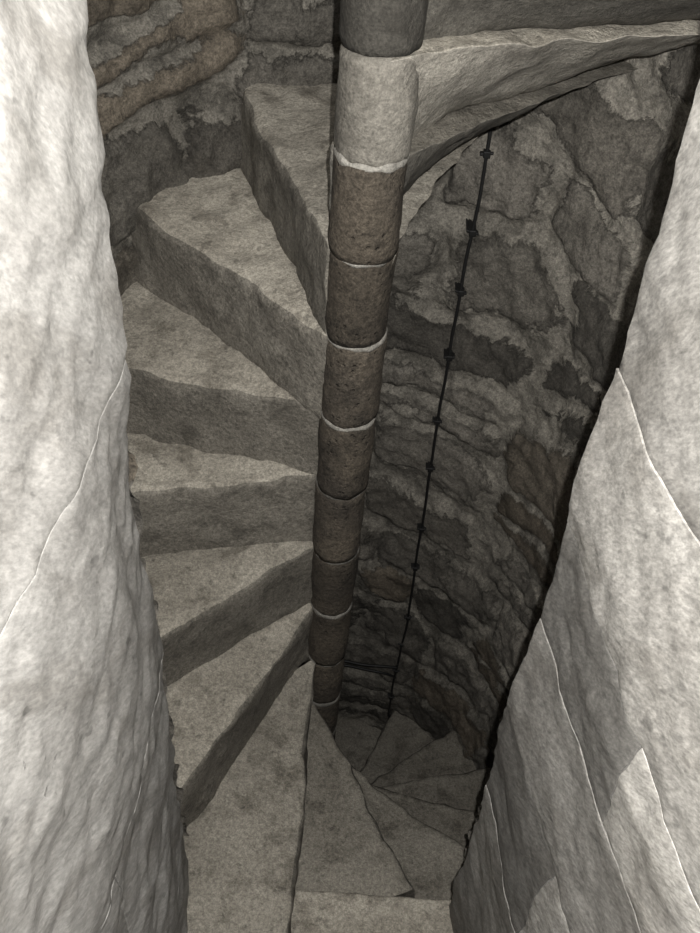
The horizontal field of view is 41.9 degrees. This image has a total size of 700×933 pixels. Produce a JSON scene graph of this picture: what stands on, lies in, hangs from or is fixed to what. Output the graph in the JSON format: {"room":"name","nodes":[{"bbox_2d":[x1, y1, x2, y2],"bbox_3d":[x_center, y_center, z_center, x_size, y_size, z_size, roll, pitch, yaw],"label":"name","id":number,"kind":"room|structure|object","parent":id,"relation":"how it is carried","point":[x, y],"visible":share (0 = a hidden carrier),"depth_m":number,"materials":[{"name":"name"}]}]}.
{"room":"spiral stone staircase","nodes":[
{"label":"spiral stone staircase","id":0,"kind":"room"},
{"bbox_2d":[0,0,190,932],"bbox_3d":[-0.593,0.949,0.924,0.480,4.524,1.927,6,48,2],"label":"wall","id":1,"kind":"structure","parent":0,"point":[83,689],"depth_m":0.95,"materials":[{"name":"stone"}]},
{"bbox_2d":[2,317,150,932],"bbox_3d":[-0.581,0.951,0.920,0.447,4.527,1.917,7,48,2],"label":"mortar","id":2,"kind":"object","parent":1,"relation":"attached to","point":[68,500],"visible":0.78,"depth_m":1.01,"materials":[{"name":"grey concrete"}]},
{"bbox_2d":[293,889,452,932],"bbox_3d":[-0.194,1.895,2.120,0.990,0.315,1.672,4,48,0],"label":"stair step","id":3,"kind":"structure","parent":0,"point":[316,911],"depth_m":2.53,"materials":[{"name":"stone"}]},
{"bbox_2d":[87,0,699,866],"bbox_3d":[-0.026,0.129,2.423,1.448,6.450,1.366,2,48,-2],"label":"wall","id":4,"kind":"structure","parent":0,"point":[579,186],"depth_m":2.46,"materials":[{"name":"grey stone"}]},
{"bbox_2d":[345,127,493,721],"bbox_3d":[0.121,-0.279,2.849,0.405,4.713,0.119,9,48,5],"label":"electrical cable","id":5,"kind":"object","parent":4,"relation":"attached to","point":[486,151],"visible":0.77,"depth_m":2.89,"materials":[{"name":"black rubber"}]},
{"bbox_2d":[447,101,699,932],"bbox_3d":[0.584,1.033,0.926,0.476,4.516,2.005,-3,48,-6],"label":"wall","id":6,"kind":"structure","parent":0,"point":[619,625],"depth_m":1.12,"materials":[{"name":"stone"}]},
{"bbox_2d":[508,373,699,932],"bbox_3d":[0.570,1.037,0.922,0.445,4.518,1.989,-3,48,-7],"label":"mortar","id":7,"kind":"object","parent":6,"relation":"attached to","point":[622,373],"visible":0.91,"depth_m":1.10,"materials":[{"name":"grey concrete"}]},
{"bbox_3d":[-0.177,2.206,4.636,1.505,0.233,1.506,4,47,0],"label":"floor","id":8,"kind":"structure","parent":0,"visible":0},
{"bbox_2d":[308,0,425,742],"bbox_3d":[-0.064,0.472,2.744,0.199,5.382,0.142,9,48,4],"label":"column","id":9,"kind":"structure","parent":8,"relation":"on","point":[377,93],"depth_m":1.75,"materials":[{"name":"stone"}]},
{"bbox_2d":[309,144,406,736],"bbox_3d":[-0.057,0.389,2.648,0.196,5.149,0.140,4,48,0],"label":"joint","id":10,"kind":"object","parent":9,"relation":"attached to","point":[342,162],"visible":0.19,"depth_m":1.87,"materials":[{"name":"grey concrete"}]},
{"bbox_2d":[127,0,699,932],"bbox_3d":[-0.095,0.606,2.772,1.494,5.225,1.656,25,51,18],"label":"spiral staircase","id":11,"kind":"structure","parent":8,"relation":"on","point":[229,293],"depth_m":2.28,"materials":[{"name":"stone"}]}
]}

